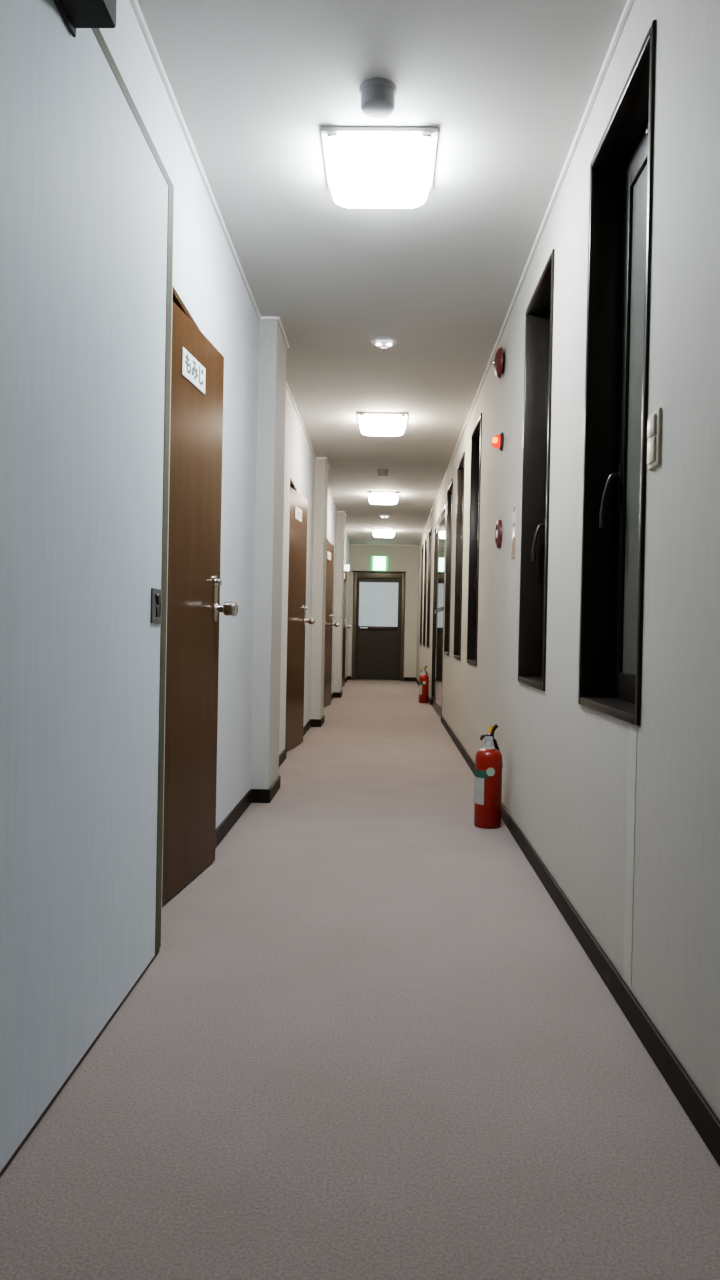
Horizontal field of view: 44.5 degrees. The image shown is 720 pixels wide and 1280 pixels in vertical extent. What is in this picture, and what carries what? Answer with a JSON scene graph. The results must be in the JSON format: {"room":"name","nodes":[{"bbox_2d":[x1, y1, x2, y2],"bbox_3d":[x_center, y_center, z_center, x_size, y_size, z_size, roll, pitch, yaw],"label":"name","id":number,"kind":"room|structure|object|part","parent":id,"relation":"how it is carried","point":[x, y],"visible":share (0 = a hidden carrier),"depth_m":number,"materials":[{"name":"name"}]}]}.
{"room":"building corridor","nodes":[
{"label":"building corridor","id":0,"kind":"room"},
{"bbox_2d":[99,0,349,828],"bbox_3d":[-0.532,-0.415,6.474,0.140,2.400,18.120,1,1,2],"label":"wall","id":1,"kind":"structure","parent":0,"point":[207,278],"depth_m":3.67,"materials":[{"name":"paint"}]},
{"bbox_2d":[0,0,173,1176],"bbox_3d":[-0.505,-0.180,1.781,0.124,2.018,1.149,1,1,2],"label":"door","id":2,"kind":"structure","parent":1,"relation":"in","point":[87,192],"depth_m":1.63,"materials":[{"name":"paint"}]},
{"bbox_3d":[-0.514,-1.124,1.398,0.006,0.100,0.346,1,1,2],"label":"mounting plate","id":3,"kind":"part","parent":2,"relation":"part of","materials":[{"name":"grey metal"}]},
{"bbox_3d":[-0.546,-0.185,1.776,0.042,2.010,1.102,1,1,2],"label":"edge trim","id":4,"kind":"part","parent":2,"relation":"part of","materials":[{"name":"green metal"}]},
{"bbox_3d":[-0.514,-0.085,2.223,0.004,0.088,0.096,1,1,2],"label":"flush pull","id":5,"kind":"part","parent":2,"relation":"part of","materials":[{"name":"grey metal"}]},
{"bbox_2d":[162,288,237,905],"bbox_3d":[-0.579,-0.119,2.846,0.263,1.877,0.908,1,1,2],"label":"door","id":6,"kind":"structure","parent":1,"relation":"in","point":[194,608],"depth_m":2.92,"materials":[{"name":"brown wood"}]},
{"bbox_3d":[-0.641,-0.120,2.848,0.138,1.877,0.908,1,1,2],"label":"frame","id":7,"kind":"part","parent":6,"relation":"part of","materials":[{"name":"brown wood"}]},
{"bbox_3d":[-0.543,-0.879,2.880,0.004,0.087,0.233,1,1,7],"label":"name plate","id":8,"kind":"part","parent":6,"relation":"part of","materials":[{"name":"white plastic"}]},
{"bbox_3d":[-0.480,-0.112,3.156,0.083,0.053,0.055,1,1,2],"label":"knob","id":9,"kind":"part","parent":6,"relation":"part of","materials":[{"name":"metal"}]},
{"bbox_2d":[130,0,349,543],"bbox_3d":[-0.339,-1.619,8.142,0.104,0.016,14.754,1,1,2],"label":"trim","id":10,"kind":"structure","parent":1,"relation":"attached to","point":[136,7],"depth_m":2.96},
{"bbox_2d":[215,676,347,848],"bbox_3d":[-0.352,0.727,9.423,0.100,0.068,12.235,1,1,2],"label":"baseboard","id":11,"kind":"structure","parent":1,"relation":"attached to","point":[253,795],"depth_m":4.35,"materials":[{"name":"black plastic"}]},
{"bbox_2d":[285,478,314,751],"bbox_3d":[-0.480,-0.151,6.335,0.263,1.877,0.908,1,1,2],"label":"door","id":12,"kind":"structure","parent":1,"relation":"in","point":[297,608],"depth_m":6.37,"materials":[{"name":"brown wood"}]},
{"bbox_3d":[-0.542,-0.152,6.337,0.138,1.877,0.908,1,1,2],"label":"frame","id":13,"kind":"part","parent":12,"relation":"part of","materials":[{"name":"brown wood"}]},
{"bbox_3d":[-0.444,-0.910,6.368,0.004,0.087,0.233,1,1,7],"label":"name plate","id":14,"kind":"part","parent":12,"relation":"part of","materials":[{"name":"white plastic"}]},
{"bbox_3d":[-0.382,-0.143,6.644,0.083,0.053,0.055,1,1,2],"label":"knob","id":15,"kind":"part","parent":12,"relation":"part of","materials":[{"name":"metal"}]},
{"bbox_2d":[324,539,338,706],"bbox_3d":[-0.381,-0.182,9.823,0.263,1.877,0.908,1,1,2],"label":"door","id":16,"kind":"structure","parent":1,"relation":"in","point":[329,615],"depth_m":9.95,"materials":[{"name":"brown wood"}]},
{"bbox_3d":[-0.346,-0.942,9.857,0.004,0.087,0.233,1,1,7],"label":"name plate","id":17,"kind":"part","parent":16,"relation":"part of","materials":[{"name":"white plastic"}]},
{"bbox_2d":[342,571,350,686],"bbox_3d":[-0.283,-0.214,13.312,0.263,1.877,0.908,1,1,2],"label":"door","id":18,"kind":"structure","parent":1,"relation":"in","point":[345,572],"depth_m":13.54,"materials":[{"name":"brown wood"}]},
{"bbox_2d":[344,565,349,570],"bbox_3d":[-0.210,-1.066,12.982,0.112,0.090,0.060,1,1,2],"label":"room sign","id":19,"kind":"object","parent":1,"relation":"attached to","point":[346,567],"visible":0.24,"depth_m":12.96,"materials":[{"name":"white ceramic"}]},
{"bbox_2d":[250,320,286,788],"bbox_3d":[-0.471,-0.395,4.562,0.090,2.400,0.420,1,1,2],"label":"pillar","id":20,"kind":"structure","parent":0,"point":[272,349],"depth_m":4.36,"materials":[{"name":"paint"}]},
{"bbox_2d":[310,459,327,718],"bbox_3d":[-0.372,-0.427,8.050,0.090,2.400,0.420,1,1,2],"label":"pillar","id":21,"kind":"structure","parent":0,"point":[321,468],"depth_m":7.84,"materials":[{"name":"paint"}]},
{"bbox_2d":[333,512,344,691],"bbox_3d":[-0.274,-0.458,11.539,0.090,2.400,0.420,1,1,2],"label":"pillar","id":22,"kind":"structure","parent":0,"point":[340,517],"depth_m":11.33,"materials":[{"name":"paint"}]},
{"bbox_2d":[0,680,719,1279],"bbox_3d":[0.141,0.849,6.492,1.550,0.100,18.370,1,1,2],"label":"floor","id":23,"kind":"structure","parent":0,"point":[367,1039],"depth_m":1.68,"materials":[{"name":"carpet"}]},
{"bbox_2d":[419,666,428,702],"bbox_3d":[0.785,0.541,10.766,0.128,0.458,0.122,1,1,2],"label":"fire extinguisher","id":24,"kind":"object","parent":23,"relation":"on","point":[423,679],"visible":1,"depth_m":10.72,"materials":[{"name":"red metal"}]},
{"bbox_2d":[474,724,502,828],"bbox_3d":[0.577,0.603,3.930,0.128,0.458,0.122,1,1,2],"label":"fire extinguisher","id":25,"kind":"object","parent":23,"relation":"on","point":[488,760],"visible":1,"depth_m":3.88,"materials":[{"name":"red metal"}]},
{"bbox_3d":[0.600,0.408,3.929,0.037,0.067,0.017,1,1,2],"label":"lever","id":26,"kind":"part","parent":25,"relation":"part of","materials":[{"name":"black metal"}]},
{"bbox_2d":[137,0,626,544],"bbox_3d":[0.189,-1.651,6.468,1.550,0.100,18.370,1,1,2],"label":"ceiling","id":27,"kind":"structure","parent":0,"point":[507,86],"depth_m":3.02,"materials":[{"name":"paint"}]},
{"bbox_2d":[359,77,396,118],"bbox_3d":[0.051,-1.535,2.501,0.106,0.060,0.106,1,1,2],"label":"smoke detector","id":28,"kind":"object","parent":27,"relation":"attached to","point":[377,94],"visible":1,"depth_m":2.47,"materials":[{"name":"plastic"}]},
{"bbox_2d":[321,127,437,207],"bbox_3d":[0.064,-1.518,2.866,0.360,0.101,0.364,1,1,2],"label":"ceiling light","id":29,"kind":"object","parent":27,"relation":"attached to","point":[366,167],"visible":1,"depth_m":2.74,"materials":[{"name":"white plastic"}]},
{"bbox_2d":[357,412,407,435],"bbox_3d":[0.162,-1.550,6.354,0.360,0.101,0.364,1,1,2],"label":"ceiling light","id":30,"kind":"object","parent":27,"relation":"attached to","point":[370,423],"visible":1,"depth_m":6.20,"materials":[{"name":"white plastic"}]},
{"bbox_3d":[0.163,-1.593,6.354,0.360,0.014,0.360,1,1,2],"label":"plate","id":31,"kind":"part","parent":30,"relation":"part of","materials":[{"name":"white plastic"}]},
{"bbox_2d":[377,469,387,476],"bbox_3d":[0.217,-1.589,8.383,0.106,0.060,0.106,1,1,2],"label":"smoke detector","id":32,"kind":"object","parent":27,"relation":"attached to","point":[381,472],"visible":1,"depth_m":8.34,"materials":[{"name":"plastic"}]},
{"bbox_2d":[367,491,399,504],"bbox_3d":[0.261,-1.581,9.843,0.360,0.101,0.364,1,1,2],"label":"ceiling light","id":33,"kind":"object","parent":27,"relation":"attached to","point":[380,498],"visible":1,"depth_m":9.69,"materials":[{"name":"white plastic"}]},
{"bbox_3d":[0.262,-1.625,9.842,0.360,0.014,0.360,1,1,2],"label":"plate","id":34,"kind":"part","parent":33,"relation":"part of","materials":[{"name":"white plastic"}]},
{"bbox_2d":[370,336,397,347],"bbox_3d":[0.127,-1.568,4.664,0.144,0.034,0.144,1,1,2],"label":"recessed light","id":35,"kind":"object","parent":27,"relation":"in","point":[381,342],"visible":1,"depth_m":4.63,"materials":[{"name":"white plastic"}]},
{"bbox_2d":[372,529,395,537],"bbox_3d":[0.360,-1.613,13.331,0.360,0.101,0.364,1,1,2],"label":"ceiling light","id":36,"kind":"object","parent":27,"relation":"attached to","point":[380,533],"visible":1,"depth_m":13.17,"materials":[{"name":"white plastic"}]},
{"bbox_2d":[347,545,418,680],"bbox_3d":[0.406,-0.484,15.581,1.501,2.400,0.140,1,1,2],"label":"wall","id":37,"kind":"structure","parent":0,"point":[400,558],"depth_m":15.50,"materials":[{"name":"paint"}]},
{"bbox_2d":[351,571,405,680],"bbox_3d":[0.315,-0.249,15.542,0.956,1.927,0.147,1,1,2],"label":"door","id":38,"kind":"structure","parent":37,"relation":"in","point":[378,625],"depth_m":15.54,"materials":[{"name":"brown metal"}]},
{"bbox_3d":[0.319,-0.202,15.553,0.688,0.073,0.037,1,1,2],"label":"rail","id":39,"kind":"part","parent":38,"relation":"part of","materials":[{"name":"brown metal"}]},
{"bbox_3d":[0.327,-0.630,15.547,0.696,0.788,0.010,1,1,2],"label":"frosted pane","id":40,"kind":"part","parent":38,"relation":"part of","materials":[{"name":"white glass"}]},
{"bbox_2d":[371,556,387,570],"bbox_3d":[0.342,-1.344,15.473,0.300,0.256,0.064,1,1,2],"label":"exit sign","id":41,"kind":"object","parent":37,"relation":"attached to","point":[378,563],"visible":1,"depth_m":15.44,"materials":[{"name":"white plastic"}]},
{"bbox_2d":[348,676,415,680],"bbox_3d":[0.381,0.683,15.517,1.201,0.068,0.010,1,1,2],"label":"baseboard","id":42,"kind":"structure","parent":37,"relation":"attached to","point":[349,677],"depth_m":15.50,"materials":[{"name":"black plastic"}]},
{"bbox_2d":[350,544,417,545],"bbox_3d":[0.427,-1.675,15.493,1.193,0.016,0.014,1,1,2],"label":"trim","id":43,"kind":"structure","parent":37,"relation":"attached to","point":[350,544],"depth_m":15.49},
{"bbox_2d":[416,0,719,1119],"bbox_3d":[0.828,-0.388,6.436,0.140,2.400,18.120,1,1,2],"label":"wall","id":44,"kind":"structure","parent":0,"point":[565,761],"depth_m":1.91,"materials":[{"name":"paint"}]},
{"bbox_2d":[420,544,423,645],"bbox_3d":[1.034,-0.692,13.785,0.143,1.555,0.598,1,1,2],"label":"window","id":45,"kind":"structure","parent":44,"relation":"in","point":[422,556],"depth_m":14.06,"materials":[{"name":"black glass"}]},
{"bbox_2d":[423,537,426,646],"bbox_3d":[1.001,-0.681,12.630,0.143,1.555,0.598,1,1,2],"label":"window","id":46,"kind":"structure","parent":44,"relation":"in","point":[425,562],"depth_m":12.91,"materials":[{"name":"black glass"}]},
{"bbox_2d":[427,526,431,647],"bbox_3d":[0.969,-0.671,11.475,0.143,1.555,0.598,1,1,2],"label":"window","id":47,"kind":"structure","parent":44,"relation":"in","point":[430,530],"depth_m":11.75,"materials":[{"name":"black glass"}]},
{"bbox_2d":[431,504,445,719],"bbox_3d":[0.888,-0.280,9.527,0.110,2.128,1.936,1,1,2],"label":"door","id":48,"kind":"structure","parent":44,"relation":"in","point":[440,527],"depth_m":9.35,"materials":[{"name":"brown metal"}]},
{"bbox_3d":[0.855,0.184,9.993,0.006,0.990,0.847,1,1,3],"label":"pane","id":49,"kind":"part","parent":48,"relation":"part of","materials":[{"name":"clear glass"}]},
{"bbox_3d":[0.874,-0.796,9.984,0.006,0.910,0.847,1,1,3],"label":"pane","id":50,"kind":"part","parent":48,"relation":"part of","materials":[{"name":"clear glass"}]},
{"bbox_3d":[0.829,0.192,9.071,0.006,0.990,0.847,1,1,0],"label":"pane","id":51,"kind":"part","parent":48,"relation":"part of","materials":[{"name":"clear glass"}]},
{"bbox_3d":[0.848,-0.788,9.062,0.006,0.910,0.847,1,1,0],"label":"pane","id":52,"kind":"part","parent":48,"relation":"part of","materials":[{"name":"clear glass"}]},
{"bbox_2d":[444,478,452,655],"bbox_3d":[0.871,-0.640,8.010,0.143,1.555,0.598,1,1,2],"label":"window","id":53,"kind":"structure","parent":44,"relation":"in","point":[450,488],"depth_m":8.29,"materials":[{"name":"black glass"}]},
{"bbox_2d":[453,451,464,659],"bbox_3d":[0.838,-0.629,6.855,0.143,1.555,0.598,1,1,2],"label":"window","id":54,"kind":"structure","parent":44,"relation":"in","point":[461,466],"depth_m":7.13,"materials":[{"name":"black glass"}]},
{"bbox_2d":[467,413,481,665],"bbox_3d":[0.805,-0.619,5.700,0.143,1.555,0.598,1,1,2],"label":"window","id":55,"kind":"structure","parent":44,"relation":"in","point":[476,436],"depth_m":5.98,"materials":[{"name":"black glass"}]},
{"bbox_3d":[0.799,-0.423,5.937,0.061,0.160,0.022,1,1,-19],"label":"lever","id":56,"kind":"part","parent":55,"relation":"part of","materials":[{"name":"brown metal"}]},
{"bbox_2d":[491,432,503,450],"bbox_3d":[0.685,-0.991,4.399,0.058,0.092,0.092,1,1,2],"label":"lamp","id":57,"kind":"object","parent":44,"relation":"attached to","point":[497,441],"visible":1,"depth_m":4.37,"materials":[{"name":"red plastic"}]},
{"bbox_2d":[495,520,501,547],"bbox_3d":[0.693,-0.531,4.407,0.024,0.144,0.144,1,1,2],"label":"fire alarm","id":58,"kind":"object","parent":44,"relation":"attached to","point":[498,532],"visible":1,"depth_m":4.36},
{"bbox_2d":[493,347,504,378],"bbox_3d":[0.693,-1.388,4.410,0.058,0.150,0.150,1,1,2],"label":"bell","id":59,"kind":"object","parent":44,"relation":"attached to","point":[499,360],"visible":1,"depth_m":4.36,"materials":[{"name":"red metal"}]},
{"bbox_2d":[511,504,515,559],"bbox_3d":[0.689,-0.483,3.940,0.005,0.240,0.110,1,1,2],"label":"plate","id":60,"kind":"object","parent":44,"relation":"attached to","point":[513,546],"visible":1,"depth_m":3.93,"materials":[{"name":"white plastic"}]},
{"bbox_3d":[0.686,-0.410,3.941,0.002,0.086,0.100,1,1,2],"label":"ochre panel","id":61,"kind":"part","parent":60,"relation":"part of","materials":[{"name":"beige plastic"}]},
{"bbox_2d":[418,0,633,545],"bbox_3d":[0.774,-1.581,6.427,0.014,0.016,18.120,1,1,2],"label":"trim","id":62,"kind":"structure","parent":44,"relation":"attached to","point":[629,3],"depth_m":2.96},
{"bbox_2d":[518,249,554,690],"bbox_3d":[0.740,-0.598,3.390,0.143,1.555,0.598,1,1,2],"label":"window","id":63,"kind":"structure","parent":44,"relation":"in","point":[540,309],"depth_m":3.67,"materials":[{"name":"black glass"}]},
{"bbox_3d":[0.734,-0.402,3.627,0.061,0.160,0.022,1,1,-19],"label":"lever","id":64,"kind":"part","parent":63,"relation":"part of","materials":[{"name":"brown metal"}]},
{"bbox_3d":[0.763,-0.452,3.633,0.006,0.110,0.032,1,1,2],"label":"handle","id":65,"kind":"part","parent":63,"relation":"part of","materials":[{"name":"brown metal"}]},
{"bbox_3d":[0.777,-0.597,3.389,0.030,1.507,0.554,1,1,2],"label":"sash","id":66,"kind":"part","parent":63,"relation":"part of","materials":[{"name":"black metal"}]},
{"bbox_2d":[416,678,719,1166],"bbox_3d":[0.730,0.778,6.449,0.010,0.064,18.120,1,1,2],"label":"baseboard","id":67,"kind":"structure","parent":44,"relation":"attached to","point":[700,1113],"depth_m":1.95,"materials":[{"name":"black plastic"}]},
{"bbox_2d":[578,20,656,725],"bbox_3d":[0.707,-0.587,2.235,0.143,1.555,0.598,1,1,2],"label":"window","id":68,"kind":"structure","parent":44,"relation":"in","point":[621,165],"depth_m":2.48,"materials":[{"name":"brown metal"}]},
{"bbox_3d":[0.701,-0.392,2.472,0.061,0.160,0.022,1,1,-19],"label":"lever","id":69,"kind":"part","parent":68,"relation":"part of","materials":[{"name":"brown metal"}]},
{"bbox_3d":[0.731,-0.442,2.478,0.006,0.110,0.032,1,1,2],"label":"handle","id":70,"kind":"part","parent":68,"relation":"part of","materials":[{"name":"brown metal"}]},
{"bbox_3d":[0.745,-0.587,2.234,0.030,1.507,0.554,1,1,2],"label":"sash","id":71,"kind":"part","parent":68,"relation":"part of","materials":[{"name":"black metal"}]},
{"bbox_3d":[0.743,-0.582,2.234,0.006,1.357,0.444,1,1,2],"label":"pane","id":72,"kind":"part","parent":68,"relation":"part of","materials":[{"name":"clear glass"}]},
{"bbox_2d":[623,723,636,989],"bbox_3d":[0.616,0.490,2.005,0.002,0.594,0.065,1,1,2],"label":"trim","id":73,"kind":"structure","parent":44,"relation":"attached to","point":[632,737],"depth_m":2.00,"materials":[{"name":"white paint"}]},
{"bbox_2d":[647,407,661,469],"bbox_3d":[0.624,-0.427,1.872,0.015,0.120,0.072,1,1,2],"label":"light switch","id":74,"kind":"object","parent":44,"relation":"attached to","point":[654,422],"visible":1,"depth_m":1.85,"materials":[{"name":"beige plastic"}]}
]}

